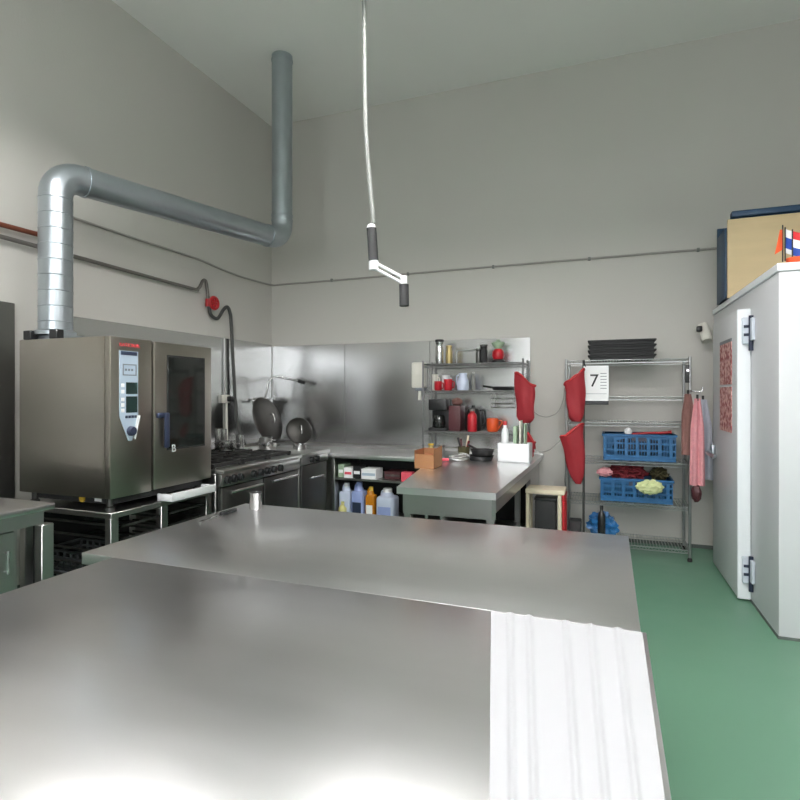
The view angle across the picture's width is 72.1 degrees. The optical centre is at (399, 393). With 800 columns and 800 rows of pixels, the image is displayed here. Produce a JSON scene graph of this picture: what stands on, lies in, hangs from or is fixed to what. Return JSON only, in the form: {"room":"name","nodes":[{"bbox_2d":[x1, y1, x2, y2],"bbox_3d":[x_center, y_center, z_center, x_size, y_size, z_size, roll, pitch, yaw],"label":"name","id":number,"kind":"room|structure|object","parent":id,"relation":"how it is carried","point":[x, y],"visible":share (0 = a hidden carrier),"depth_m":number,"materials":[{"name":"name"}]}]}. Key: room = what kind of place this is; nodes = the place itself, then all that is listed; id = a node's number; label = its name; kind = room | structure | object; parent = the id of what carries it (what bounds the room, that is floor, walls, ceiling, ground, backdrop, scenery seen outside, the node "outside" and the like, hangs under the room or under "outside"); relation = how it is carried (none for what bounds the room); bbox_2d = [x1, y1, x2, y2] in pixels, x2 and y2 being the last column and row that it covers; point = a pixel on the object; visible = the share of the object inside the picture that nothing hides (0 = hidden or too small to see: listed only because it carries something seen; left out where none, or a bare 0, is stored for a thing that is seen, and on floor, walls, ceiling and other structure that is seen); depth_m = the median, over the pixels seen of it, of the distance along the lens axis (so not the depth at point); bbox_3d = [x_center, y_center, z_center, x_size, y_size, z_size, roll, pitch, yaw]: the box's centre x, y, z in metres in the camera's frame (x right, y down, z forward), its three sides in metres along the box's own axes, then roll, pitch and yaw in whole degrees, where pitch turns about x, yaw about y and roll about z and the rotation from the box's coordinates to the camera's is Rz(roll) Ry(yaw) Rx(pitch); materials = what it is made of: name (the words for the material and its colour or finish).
{"room":"commercial kitchen","nodes":[
{"label":"commercial kitchen","id":0,"kind":"room"},
{"bbox_2d":[0,0,271,584],"bbox_3d":[-3.577,-0.975,2.351,0.200,4.950,10.640,0,0,21],"label":"wall","id":1,"kind":"structure","parent":0,"point":[83,82],"depth_m":4.96,"materials":[{"name":"paint"}]},
{"bbox_2d":[0,301,14,498],"bbox_3d":[-3.769,0.145,1.514,0.031,1.610,5.340,0,0,21],"label":"wall panel","id":2,"kind":"object","parent":1,"relation":"attached to","point":[7,310],"visible":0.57,"depth_m":3.95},
{"bbox_2d":[0,222,37,236],"bbox_3d":[-3.173,-1.200,2.989,0.036,0.048,2.720,0,0,21],"label":"copper pipe","id":3,"kind":"object","parent":1,"relation":"attached to","point":[3,225],"visible":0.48,"depth_m":4.00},
{"bbox_2d":[0,234,245,444],"bbox_3d":[-2.719,-0.319,4.013,0.180,1.821,4.958,0,0,21],"label":"gas pipe","id":4,"kind":"object","parent":1,"relation":"attached to","point":[212,302],"visible":0.96,"depth_m":5.86,"materials":[{"name":"grey"}]},
{"bbox_2d":[73,316,271,448],"bbox_3d":[-2.186,-0.015,5.681,0.017,1.230,2.975,0,0,21],"label":"wall panel","id":5,"kind":"object","parent":1,"relation":"attached to","point":[253,361],"visible":0.3,"depth_m":6.22,"materials":[{"name":"metal"}]},
{"bbox_2d":[222,337,233,439],"bbox_3d":[-1.933,-0.030,6.176,0.098,1.220,0.100,0,0,21],"label":"pipe","id":6,"kind":"object","parent":5,"relation":"attached to","point":[226,399],"visible":0.97,"depth_m":6.17,"materials":[{"name":"grey metal"}]},
{"bbox_2d":[252,376,305,402],"bbox_3d":[-1.478,-0.046,6.697,0.594,0.353,0.303,0,0,13],"label":"mixer tap","id":7,"kind":"object","parent":5,"relation":"attached to","point":[273,377],"visible":0.66,"depth_m":6.74,"materials":[{"name":"silver metal"}]},
{"bbox_2d":[112,0,799,126],"bbox_3d":[-0.130,-3.575,1.034,7.580,0.250,10.640,0,0,21],"label":"ceiling","id":8,"kind":"structure","parent":0,"point":[415,48],"depth_m":5.31,"materials":[{"name":"paint"}]},
{"bbox_2d":[362,0,408,306],"bbox_3d":[-0.102,-1.963,2.998,0.302,2.966,0.098,0,0,1],"label":"hanging cable","id":9,"kind":"object","parent":8,"relation":"hanging from","point":[371,228],"visible":1,"depth_m":2.99,"materials":[{"name":"grey plastic"}]},
{"bbox_2d":[272,19,799,545],"bbox_3d":[1.733,-0.975,5.911,7.180,4.950,0.200,0,0,21],"label":"wall","id":10,"kind":"structure","parent":0,"point":[652,150],"depth_m":5.79,"materials":[{"name":"paint"}]},
{"bbox_2d":[272,344,344,442],"bbox_3d":[-1.155,-0.005,6.893,1.035,1.210,0.019,0,0,21],"label":"wall panel","id":11,"kind":"object","parent":10,"relation":"attached to","point":[321,401],"visible":0.82,"depth_m":6.85,"materials":[{"name":"metal"}]},
{"bbox_2d":[345,341,429,445],"bbox_3d":[-0.162,-0.005,6.514,1.082,1.210,0.019,0,0,21],"label":"wall panel","id":12,"kind":"object","parent":10,"relation":"attached to","point":[382,406],"visible":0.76,"depth_m":6.51,"materials":[{"name":"metal"}]},
{"bbox_2d":[412,362,426,399],"bbox_3d":[0.221,-0.145,6.298,0.160,0.430,0.105,0,0,21],"label":"soap dispenser","id":13,"kind":"object","parent":12,"relation":"attached to","point":[416,366],"visible":0.83,"depth_m":6.25,"materials":[{"name":"white plastic"}]},
{"bbox_2d":[73,216,716,285],"bbox_3d":[1.137,-1.407,4.486,7.077,0.068,2.892,0,0,21],"label":"cable","id":14,"kind":"object","parent":10,"relation":"attached to","point":[74,218],"visible":0.94,"depth_m":5.82,"materials":[{"name":"grey plastic"}]},
{"bbox_2d":[430,337,530,448],"bbox_3d":[0.875,-0.005,6.118,1.130,1.210,0.019,0,0,21],"label":"wall panel","id":15,"kind":"object","parent":10,"relation":"attached to","point":[515,349],"visible":0.48,"depth_m":6.08,"materials":[{"name":"metal"}]},
{"bbox_2d":[629,538,712,549],"bbox_3d":[1.695,1.482,5.812,7.180,0.035,0.012,0,0,21],"label":"baseboard","id":16,"kind":"structure","parent":10,"relation":"attached to","point":[657,543],"depth_m":5.43,"materials":[{"name":"grey"}]},
{"bbox_2d":[696,322,712,342],"bbox_3d":[2.892,-0.580,5.242,0.134,0.199,0.220,0,0,21],"label":"security camera","id":17,"kind":"object","parent":10,"relation":"attached to","point":[703,329],"visible":1,"depth_m":5.17,"materials":[{"name":"white plastic"}]},
{"bbox_2d":[629,542,799,799],"bbox_3d":[-0.130,1.600,1.034,7.580,0.200,10.640,0,0,21],"label":"floor","id":18,"kind":"structure","parent":0,"point":[727,689],"depth_m":2.85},
{"bbox_2d":[0,497,54,593],"bbox_3d":[-2.776,1.050,2.376,1.158,0.900,1.858,0,0,21],"label":"side table","id":19,"kind":"object","parent":18,"relation":"on","point":[15,514],"visible":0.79,"depth_m":2.95,"materials":[{"name":"metal"}]},
{"bbox_2d":[20,488,211,587],"bbox_3d":[-2.008,1.120,3.978,0.830,0.760,0.920,0,0,21],"label":"stand","id":20,"kind":"object","parent":18,"relation":"on","point":[72,520],"visible":0.38,"depth_m":3.74,"materials":[{"name":"metal"}]},
{"bbox_2d":[20,336,210,511],"bbox_3d":[-1.988,0.189,3.971,0.872,1.102,0.920,0,0,21],"label":"oven","id":21,"kind":"object","parent":20,"relation":"on","point":[108,420],"visible":1,"depth_m":3.60,"materials":[{"name":"metal"}]},
{"bbox_2d":[23,50,292,339],"bbox_3d":[-1.809,-1.905,4.685,0.350,3.083,2.441,0,0,30],"label":"duct","id":22,"kind":"object","parent":21,"relation":"attached to","point":[57,188],"visible":0.98,"depth_m":4.12,"materials":[{"name":"silver metal"}]},
{"bbox_2d":[157,484,215,501],"bbox_3d":[-1.537,0.710,3.986,0.135,0.056,0.450,0,0,21],"label":"plastic tray","id":23,"kind":"object","parent":20,"relation":"on","point":[205,488],"visible":1,"depth_m":3.90,"materials":[{"name":"white"}]},
{"bbox_3d":[-2.140,1.252,3.787,0.500,0.132,0.286,0,0,21],"label":"plastic basket","id":24,"kind":"object","parent":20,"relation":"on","visible":0},
{"bbox_2d":[54,537,104,570],"bbox_3d":[-2.140,1.112,3.788,0.500,0.132,0.286,0,0,21],"label":"plastic basket","id":25,"kind":"object","parent":24,"relation":"on","point":[61,565],"visible":0.3,"depth_m":3.71,"materials":[{"name":"grey"}]},
{"bbox_2d":[135,448,301,533],"bbox_3d":[-1.608,1.028,4.981,1.001,0.945,1.160,0,0,21],"label":"range","id":26,"kind":"object","parent":18,"relation":"on","point":[236,473],"visible":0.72,"depth_m":4.71,"materials":[{"name":"metal"}]},
{"bbox_2d":[212,440,238,450],"bbox_3d":[-1.725,0.510,5.433,0.213,0.088,0.269,0,0,-35],"label":"cooking pot","id":27,"kind":"object","parent":26,"relation":"on","point":[223,445],"visible":1,"depth_m":5.36,"materials":[{"name":"silver metal"}]},
{"bbox_2d":[211,455,301,473],"bbox_3d":[-1.618,0.610,4.985,0.980,0.030,1.160,0,0,21],"label":"cooktop","id":28,"kind":"object","parent":26,"relation":"in","point":[261,463],"depth_m":4.74,"materials":[{"name":"metal"}]},
{"bbox_2d":[244,446,329,509],"bbox_3d":[-1.293,1.044,5.800,1.006,0.912,0.555,0,0,21],"label":"cabinet","id":29,"kind":"object","parent":18,"relation":"on","point":[312,470],"visible":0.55,"depth_m":5.61,"materials":[{"name":"metal"}]},
{"bbox_2d":[235,434,244,448],"bbox_3d":[-1.677,0.505,5.757,0.102,0.163,0.102,0,0,21],"label":"cooking pot","id":30,"kind":"object","parent":29,"relation":"on","point":[239,438],"visible":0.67,"depth_m":5.72,"materials":[{"name":"silver metal"}]},
{"bbox_2d":[256,442,279,449],"bbox_3d":[-1.382,0.550,5.773,0.261,0.073,0.182,0,0,21],"label":"cooking pot","id":31,"kind":"object","parent":29,"relation":"on","point":[265,445],"visible":0.98,"depth_m":5.71,"materials":[{"name":"silver metal"}]},
{"bbox_2d":[0,557,670,799],"bbox_3d":[-0.442,1.060,1.193,1.853,0.880,1.214,0,0,21],"label":"work table","id":32,"kind":"object","parent":18,"relation":"on","point":[121,679],"visible":0.93,"depth_m":1.15,"materials":[{"name":"metal"}]},
{"bbox_2d":[489,611,664,799],"bbox_3d":[0.254,0.614,0.998,0.393,0.009,1.050,0,0,21],"label":"towel","id":33,"kind":"object","parent":32,"relation":"on","point":[572,716],"visible":1,"depth_m":1.06,"materials":[{"name":"white"}]},
{"bbox_2d":[82,503,640,631],"bbox_3d":[-0.124,1.060,2.276,2.005,0.880,1.035,0,0,21],"label":"work table","id":34,"kind":"object","parent":18,"relation":"on","point":[572,576],"visible":0.29,"depth_m":2.11,"materials":[{"name":"metal"}]},
{"bbox_2d":[199,508,236,521],"bbox_3d":[-0.917,0.610,2.785,0.025,0.018,0.270,0,0,21],"label":"kitchen knife","id":35,"kind":"object","parent":34,"relation":"on","point":[231,510],"visible":1,"depth_m":2.80,"materials":[{"name":"silver metal"}]},
{"bbox_2d":[249,491,261,509],"bbox_3d":[-0.780,0.576,2.974,0.072,0.088,0.072,0,0,21],"label":"beaker","id":36,"kind":"object","parent":34,"relation":"on","point":[255,497],"visible":1,"depth_m":2.95,"materials":[{"name":"silver metal"}]},
{"bbox_2d":[276,441,543,527],"bbox_3d":[-0.168,1.052,6.092,3.340,0.895,0.762,0,0,21],"label":"countertop","id":37,"kind":"structure","parent":18,"relation":"on","point":[388,457],"depth_m":6.01,"materials":[{"name":"metal"}]},
{"bbox_2d":[252,397,281,441],"bbox_3d":[-1.542,0.300,6.433,0.195,0.527,0.555,0,0,21],"label":"lid","id":38,"kind":"object","parent":37,"relation":"on","point":[266,417],"visible":0.94,"depth_m":6.37,"materials":[{"name":"silver metal"}]},
{"bbox_2d":[286,417,311,443],"bbox_3d":[-1.222,0.450,6.722,0.333,0.321,0.151,0,0,-30],"label":"lid","id":39,"kind":"object","parent":37,"relation":"on","point":[298,430],"visible":0.99,"depth_m":6.70,"materials":[{"name":"silver metal"}]},
{"bbox_2d":[338,462,350,476],"bbox_3d":[-0.607,0.830,6.022,0.070,0.139,0.182,0,0,21],"label":"food box","id":40,"kind":"object","parent":37,"relation":"on","point":[341,466],"visible":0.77,"depth_m":5.94,"materials":[{"name":"green"}]},
{"bbox_2d":[339,482,353,511],"bbox_3d":[-0.580,1.169,6.023,0.130,0.400,0.150,0,0,21],"label":"jerrycan","id":41,"kind":"object","parent":37,"relation":"on","point":[345,494],"visible":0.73,"depth_m":5.96,"materials":[{"name":"blue"}]},
{"bbox_2d":[344,466,352,477],"bbox_3d":[-0.530,0.845,5.955,0.100,0.109,0.152,0,0,21],"label":"food box","id":42,"kind":"object","parent":37,"relation":"on","point":[348,471],"visible":0.77,"depth_m":5.89,"materials":[{"name":"cardboard"}]},
{"bbox_2d":[351,481,366,513],"bbox_3d":[-0.437,1.159,5.947,0.140,0.420,0.152,0,0,21],"label":"jerrycan","id":43,"kind":"object","parent":37,"relation":"on","point":[358,495],"visible":0.82,"depth_m":5.88,"materials":[{"name":"blue"}]},
{"bbox_2d":[353,464,365,478],"bbox_3d":[-0.434,0.832,5.913,0.090,0.134,0.142,0,0,21],"label":"food box","id":44,"kind":"object","parent":37,"relation":"on","point":[356,468],"visible":0.86,"depth_m":5.85,"materials":[{"name":"black cardboard"}]},
{"bbox_2d":[335,471,401,483],"bbox_3d":[-0.112,0.910,6.042,1.020,0.020,0.650,0,0,21],"label":"shelf","id":45,"kind":"object","parent":37,"relation":"attached to","point":[337,478],"depth_m":5.79,"materials":[{"name":"metal"}]},
{"bbox_2d":[365,486,376,514],"bbox_3d":[-0.309,1.179,5.876,0.100,0.380,0.102,0,0,21],"label":"jerrycan","id":46,"kind":"object","parent":37,"relation":"on","point":[370,498],"visible":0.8,"depth_m":5.84,"materials":[{"name":"orange plastic"}]},
{"bbox_2d":[361,467,382,479],"bbox_3d":[-0.298,0.845,5.877,0.170,0.109,0.192,0,0,21],"label":"food box","id":47,"kind":"object","parent":37,"relation":"on","point":[373,473],"visible":1,"depth_m":5.80,"materials":[{"name":"cardboard"}]},
{"bbox_2d":[376,487,398,515],"bbox_3d":[-0.131,1.184,5.851,0.200,0.370,0.202,0,0,21],"label":"jerrycan","id":48,"kind":"object","parent":37,"relation":"on","point":[387,504],"visible":0.75,"depth_m":5.78,"materials":[{"name":"blue"}]},
{"bbox_2d":[384,469,406,478],"bbox_3d":[-0.047,0.860,5.904,0.180,0.079,0.202,0,0,21],"label":"food box","id":49,"kind":"object","parent":37,"relation":"on","point":[392,473],"visible":0.89,"depth_m":5.82,"materials":[{"name":"red"}]},
{"bbox_2d":[277,444,543,463],"bbox_3d":[-0.168,0.662,6.091,3.340,0.045,0.760,0,0,21],"label":"countertop","id":50,"kind":"structure","parent":37,"relation":"on","point":[335,452],"depth_m":5.92,"materials":[{"name":"metal"}]},
{"bbox_2d":[399,513,424,518],"bbox_3d":[-0.112,1.385,6.042,1.020,0.030,0.650,0,0,21],"label":"shelf","id":51,"kind":"object","parent":37,"relation":"attached to","point":[400,514],"depth_m":6.20,"materials":[{"name":"metal"}]},
{"bbox_2d":[457,435,469,457],"bbox_3d":[0.641,0.528,5.556,0.126,0.221,0.120,0,0,-2],"label":"pot","id":52,"kind":"object","parent":37,"relation":"on","point":[461,449],"visible":0.66,"depth_m":5.52,"materials":[{"name":"green"}]},
{"bbox_2d":[422,358,528,447],"bbox_3d":[0.803,0.140,5.886,1.082,0.999,0.351,0,0,21],"label":"wire shelf","id":53,"kind":"object","parent":37,"relation":"on","point":[459,365],"visible":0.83,"depth_m":5.85,"materials":[{"name":"grey"}]},
{"bbox_2d":[435,339,443,363],"bbox_3d":[0.431,-0.462,6.001,0.096,0.265,0.095,0,0,21],"label":"flask","id":54,"kind":"object","parent":53,"relation":"on","point":[439,342],"visible":0.95,"depth_m":5.96,"materials":[{"name":"silver metal"}]},
{"bbox_2d":[428,399,452,430],"bbox_3d":[0.449,0.226,6.032,0.205,0.340,0.270,0,0,21],"label":"coffee machine","id":55,"kind":"object","parent":53,"relation":"on","point":[439,407],"visible":0.87,"depth_m":5.92,"materials":[{"name":"black plastic"}]},
{"bbox_2d":[433,415,445,427],"bbox_3d":[0.426,0.295,5.971,0.140,0.139,0.139,0,0,21],"label":"pot","id":56,"kind":"object","parent":55,"relation":"on","point":[439,421],"depth_m":5.92,"materials":[{"name":"clear glass"}]},
{"bbox_2d":[446,345,451,362],"bbox_3d":[0.537,-0.429,6.004,0.072,0.200,0.071,0,0,21],"label":"canister","id":57,"kind":"object","parent":53,"relation":"on","point":[449,347],"visible":0.86,"depth_m":5.97,"materials":[{"name":"gold metal"}]},
{"bbox_2d":[444,379,454,389],"bbox_3d":[0.522,-0.099,5.914,0.092,0.120,0.105,0,0,-32],"label":"mug","id":58,"kind":"object","parent":53,"relation":"on","point":[447,382],"visible":1,"depth_m":5.88,"materials":[{"name":"ceramic"}]},
{"bbox_2d":[449,405,464,430],"bbox_3d":[0.621,0.261,5.982,0.130,0.270,0.220,0,0,21],"label":"box","id":59,"kind":"object","parent":53,"relation":"on","point":[456,412],"visible":0.96,"depth_m":5.89,"materials":[{"name":"red"}]},
{"bbox_2d":[456,373,468,389],"bbox_3d":[0.675,-0.132,5.897,0.131,0.185,0.132,0,0,-28],"label":"milk jug","id":60,"kind":"object","parent":53,"relation":"on","point":[462,383],"visible":1,"depth_m":5.85,"materials":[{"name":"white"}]},
{"bbox_2d":[467,409,476,431],"bbox_3d":[0.763,0.276,5.810,0.100,0.240,0.099,0,0,21],"label":"flask","id":61,"kind":"object","parent":53,"relation":"on","point":[472,417],"visible":1,"depth_m":5.77,"materials":[{"name":"red plastic"}]},
{"bbox_2d":[465,405,486,430],"bbox_3d":[0.802,0.259,5.935,0.180,0.275,0.210,0,0,-33],"label":"kettle","id":62,"kind":"object","parent":53,"relation":"on","point":[477,411],"visible":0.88,"depth_m":5.90,"materials":[{"name":"black plastic"}]},
{"bbox_2d":[480,344,487,362],"bbox_3d":[0.881,-0.424,5.786,0.083,0.190,0.082,0,0,21],"label":"tin","id":63,"kind":"object","parent":53,"relation":"on","point":[483,352],"visible":0.98,"depth_m":5.75,"materials":[{"name":"black"}]},
{"bbox_2d":[486,418,502,431],"bbox_3d":[0.988,0.326,5.796,0.153,0.140,0.129,0,0,-15],"label":"jug","id":64,"kind":"object","parent":53,"relation":"on","point":[492,423],"visible":1,"depth_m":5.74,"materials":[{"name":"orange plastic"}]},
{"bbox_2d":[491,339,504,361],"bbox_3d":[1.034,-0.452,5.792,0.150,0.245,0.150,0,0,21],"label":"potted plant","id":65,"kind":"object","parent":53,"relation":"on","point":[497,353],"visible":0.92,"depth_m":5.74,"materials":[{"name":"red plastic"}]},
{"bbox_2d":[491,394,516,407],"bbox_3d":[1.097,0.074,5.790,0.237,0.142,0.249,0,0,21],"label":"wire basket","id":66,"kind":"object","parent":53,"relation":"hanging from","point":[495,398],"visible":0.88,"depth_m":5.68,"materials":[{"name":"metal"}]},
{"bbox_2d":[514,371,535,422],"bbox_3d":[1.233,0.030,5.416,0.218,0.511,0.127,0,0,21],"label":"oven mitt","id":67,"kind":"object","parent":53,"relation":"hanging from","point":[524,390],"visible":0.98,"depth_m":5.37,"materials":[{"name":"red fabric"}]},
{"bbox_2d":[397,457,536,526],"bbox_3d":[0.490,1.060,4.451,0.980,0.880,1.825,0,0,21],"label":"table","id":68,"kind":"object","parent":18,"relation":"on","point":[469,491],"visible":0.54,"depth_m":3.79,"materials":[{"name":"metal"}]},
{"bbox_2d":[414,445,441,468],"bbox_3d":[0.242,0.532,4.671,0.170,0.175,0.240,0,0,21],"label":"cardboard box","id":69,"kind":"object","parent":68,"relation":"on","point":[424,458],"visible":1,"depth_m":4.58,"materials":[{"name":"orange cardboard"}]},
{"bbox_2d":[442,453,469,460],"bbox_3d":[0.478,0.577,5.023,0.333,0.079,0.078,0,0,-8],"label":"whisk","id":70,"kind":"object","parent":68,"relation":"on","point":[457,458],"visible":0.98,"depth_m":5.02,"materials":[{"name":"silver metal"}]},
{"bbox_2d":[469,454,493,460],"bbox_3d":[0.784,0.581,5.221,0.248,0.076,0.402,0,0,21],"label":"frying pan","id":71,"kind":"object","parent":68,"relation":"on","point":[472,457],"visible":0.73,"depth_m":5.06,"materials":[{"name":"black metal"}]},
{"bbox_2d":[467,444,494,455],"bbox_3d":[0.774,0.530,5.239,0.227,0.081,0.378,0,0,1],"label":"frying pan","id":72,"kind":"object","parent":71,"relation":"on","point":[475,451],"visible":1,"depth_m":5.10,"materials":[{"name":"metal"}]},
{"bbox_2d":[497,442,531,463],"bbox_3d":[1.048,0.532,5.016,0.290,0.174,0.180,0,0,21],"label":"food container","id":73,"kind":"object","parent":68,"relation":"on","point":[509,452],"visible":0.93,"depth_m":4.93,"materials":[{"name":"white plastic"}]},
{"bbox_2d":[501,421,508,442],"bbox_3d":[0.964,0.427,5.048,0.068,0.360,0.067,0,0,21],"label":"bottle","id":74,"kind":"object","parent":73,"relation":"in","point":[505,434],"visible":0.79,"depth_m":5.03,"materials":[{"name":"white plastic"}]},
{"bbox_2d":[513,425,518,443],"bbox_3d":[1.056,0.449,5.008,0.030,0.317,0.130,0,0,21],"label":"chopping board","id":75,"kind":"object","parent":73,"relation":"in","point":[515,428],"visible":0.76,"depth_m":4.95,"materials":[{"name":"green"}]},
{"bbox_2d":[525,484,566,530],"bbox_3d":[1.323,1.173,4.965,0.339,0.655,0.260,0,0,21],"label":"step stool","id":76,"kind":"object","parent":18,"relation":"on","point":[561,491],"visible":0.73,"depth_m":4.90,"materials":[{"name":"brown wood"}]},
{"bbox_2d":[534,494,557,529],"bbox_3d":[1.319,1.212,4.966,0.190,0.575,0.170,0,0,21],"label":"waste bin","id":77,"kind":"object","parent":18,"relation":"on","point":[545,505],"visible":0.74,"depth_m":4.89,"materials":[{"name":"black"}]},
{"bbox_2d":[568,517,581,531],"bbox_3d":[1.634,1.335,5.135,0.110,0.330,0.160,0,0,21],"label":"crate","id":78,"kind":"object","parent":18,"relation":"on","point":[574,524],"visible":0.44,"depth_m":5.07,"materials":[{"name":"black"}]},
{"bbox_2d":[565,356,691,561],"bbox_3d":[2.173,0.583,5.309,1.102,1.835,0.469,0,0,21],"label":"storage rack","id":79,"kind":"object","parent":18,"relation":"on","point":[688,360],"visible":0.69,"depth_m":5.21,"materials":[{"name":"silver metal"}]},
{"bbox_2d":[559,423,584,483],"bbox_3d":[1.625,0.556,5.192,0.234,0.577,0.133,0,0,21],"label":"pouch","id":80,"kind":"object","parent":79,"relation":"hanging from","point":[572,442],"visible":1,"depth_m":5.14,"materials":[{"name":"red fabric"}]},
{"bbox_2d":[563,368,585,421],"bbox_3d":[1.645,0.007,5.184,0.202,0.505,0.117,0,0,21],"label":"oven mitt","id":81,"kind":"object","parent":79,"relation":"hanging from","point":[575,387],"visible":1,"depth_m":5.14,"materials":[{"name":"red fabric"}]},
{"bbox_2d":[583,361,608,404],"bbox_3d":[1.842,-0.106,5.179,0.229,0.412,0.016,0,0,21],"label":"calendar","id":82,"kind":"object","parent":79,"relation":"attached to","point":[596,377],"visible":0.94,"depth_m":5.17,"materials":[{"name":"white paper"}]},
{"bbox_2d":[598,505,604,533],"bbox_3d":[1.912,1.224,5.216,0.068,0.335,0.067,0,0,21],"label":"bottle","id":83,"kind":"object","parent":79,"relation":"on","point":[601,515],"visible":0.82,"depth_m":5.19,"materials":[{"name":"black glass"}]},
{"bbox_2d":[586,511,619,534],"bbox_3d":[1.977,1.252,5.371,0.314,0.232,0.218,0,0,21],"label":"plastic bag","id":84,"kind":"object","parent":79,"relation":"on","point":[611,527],"visible":0.68,"depth_m":5.32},
{"bbox_2d":[588,354,656,361],"bbox_3d":[2.136,-0.348,5.313,0.600,0.046,0.350,0,0,21],"label":"tray","id":85,"kind":"object","parent":79,"relation":"on","point":[618,356],"visible":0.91,"depth_m":5.17,"materials":[{"name":"black"}]},
{"bbox_2d":[588,348,656,354],"bbox_3d":[2.136,-0.395,5.313,0.600,0.046,0.350,0,0,21],"label":"tray","id":86,"kind":"object","parent":85,"relation":"on","point":[618,351],"visible":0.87,"depth_m":5.16,"materials":[{"name":"black"}]},
{"bbox_2d":[588,343,656,349],"bbox_3d":[2.136,-0.442,5.313,0.600,0.046,0.350,0,0,21],"label":"tray","id":87,"kind":"object","parent":86,"relation":"on","point":[652,345],"visible":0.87,"depth_m":5.16,"materials":[{"name":"black"}]},
{"bbox_2d":[588,338,656,344],"bbox_3d":[2.136,-0.489,5.313,0.600,0.046,0.350,0,0,21],"label":"tray","id":88,"kind":"object","parent":87,"relation":"on","point":[648,340],"visible":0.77,"depth_m":5.16,"materials":[{"name":"black"}]},
{"bbox_2d":[599,474,674,504],"bbox_3d":[2.258,0.899,5.282,0.644,0.218,0.384,0,0,21],"label":"crate","id":89,"kind":"object","parent":79,"relation":"on","point":[611,489],"visible":0.78,"depth_m":5.15,"materials":[{"name":"blue plastic"}]},
{"bbox_2d":[596,467,612,476],"bbox_3d":[1.950,0.745,5.245,0.150,0.091,0.120,0,0,21],"label":"roll","id":90,"kind":"object","parent":89,"relation":"on","point":[603,471],"visible":1,"depth_m":5.22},
{"bbox_2d":[608,464,648,478],"bbox_3d":[2.207,0.763,5.322,0.381,0.175,0.296,0,0,21],"label":"heap","id":91,"kind":"object","parent":89,"relation":"in","point":[619,471],"visible":0.87,"depth_m":5.24,"materials":[{"name":"fabric"}]},
{"bbox_2d":[635,479,663,494],"bbox_3d":[2.265,0.845,4.993,0.248,0.149,0.101,0,0,21],"label":"cloth bundle","id":92,"kind":"object","parent":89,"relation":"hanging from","point":[649,487],"visible":1,"depth_m":4.96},
{"bbox_2d":[649,467,669,479],"bbox_3d":[2.469,0.759,5.235,0.180,0.153,0.260,0,0,21],"label":"heap","id":93,"kind":"object","parent":89,"relation":"in","point":[657,473],"visible":0.94,"depth_m":5.16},
{"bbox_2d":[602,430,677,462],"bbox_3d":[2.281,0.477,5.273,0.644,0.290,0.384,0,0,21],"label":"crate","id":94,"kind":"object","parent":79,"relation":"on","point":[668,454],"depth_m":5.11,"materials":[{"name":"blue plastic"}]},
{"bbox_2d":[612,438,663,455],"bbox_3d":[2.284,0.510,5.282,0.462,0.180,0.240,0,0,21],"label":"heap","id":95,"kind":"object","parent":94,"relation":"in","point":[628,438],"visible":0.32,"depth_m":5.20,"materials":[{"name":"blue fabric"}]},
{"bbox_2d":[701,396,712,479],"bbox_3d":[2.757,0.398,5.006,0.173,0.765,0.038,0,0,21],"label":"apron","id":96,"kind":"object","parent":79,"relation":"hanging from","point":[708,439],"visible":0.44,"depth_m":5.00,"materials":[{"name":"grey fabric"}]},
{"bbox_3d":[2.623,-0.036,4.869,0.107,0.048,0.042,0,0,21],"label":"bar","id":97,"kind":"object","parent":79,"relation":"attached to","visible":0},
{"bbox_2d":[681,390,692,454],"bbox_3d":[2.547,0.253,4.861,0.106,0.575,0.036,0,0,21],"label":"kitchen towel","id":98,"kind":"object","parent":97,"relation":"hanging from","point":[686,417],"visible":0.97,"depth_m":4.86,"materials":[{"name":"brown fabric"}]},
{"bbox_2d":[689,395,704,485],"bbox_3d":[2.595,0.403,4.800,0.121,0.795,0.042,0,0,21],"label":"kitchen towel","id":99,"kind":"object","parent":97,"relation":"hanging from","point":[697,448],"visible":1,"depth_m":4.79,"materials":[{"name":"pink fabric"}]},
{"bbox_2d":[705,262,799,641],"bbox_3d":[3.490,0.350,3.998,2.111,2.300,1.998,0,0,20],"label":"refrigerator","id":100,"kind":"object","parent":18,"relation":"on","point":[754,451],"visible":1,"depth_m":3.70,"materials":[{"name":"grey"}]},
{"bbox_2d":[691,485,701,501],"bbox_3d":[2.594,0.864,4.812,0.082,0.170,0.085,0,0,21],"label":"cloth","id":101,"kind":"object","parent":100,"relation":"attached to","point":[696,493],"visible":1,"depth_m":4.79,"materials":[{"name":"red"}]},
{"bbox_2d":[717,204,799,304],"bbox_3d":[3.137,-1.161,4.641,0.750,0.719,0.410,0,0,21],"label":"crate","id":102,"kind":"object","parent":100,"relation":"on","point":[746,248],"visible":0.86,"depth_m":4.53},
{"bbox_2d":[786,256,799,262],"bbox_3d":[2.493,-0.829,3.458,0.116,0.053,0.115,0,0,21],"label":"bowl","id":103,"kind":"object","parent":100,"relation":"on","point":[795,258],"visible":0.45,"depth_m":3.42,"materials":[{"name":"orange"}]},
{"bbox_2d":[775,225,782,261],"bbox_3d":[2.403,-0.954,3.484,0.051,0.233,0.011,0,0,3],"label":"flag","id":104,"kind":"object","parent":103,"relation":"in","point":[779,247],"visible":1,"depth_m":3.48,"materials":[{"name":"orange fabric"}]},
{"bbox_2d":[784,227,791,260],"bbox_3d":[2.460,-0.944,3.458,0.078,0.213,0.011,0,0,12],"label":"flag","id":105,"kind":"object","parent":103,"relation":"in","point":[787,233],"visible":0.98,"depth_m":3.46,"materials":[{"name":"multicoloured fabric"}]},
{"bbox_2d":[792,229,799,256],"bbox_3d":[2.487,-0.933,3.425,0.080,0.193,0.011,0,0,29],"label":"flag","id":106,"kind":"object","parent":103,"relation":"in","point":[795,235],"visible":1,"depth_m":3.44,"materials":[{"name":"multicoloured fabric"}]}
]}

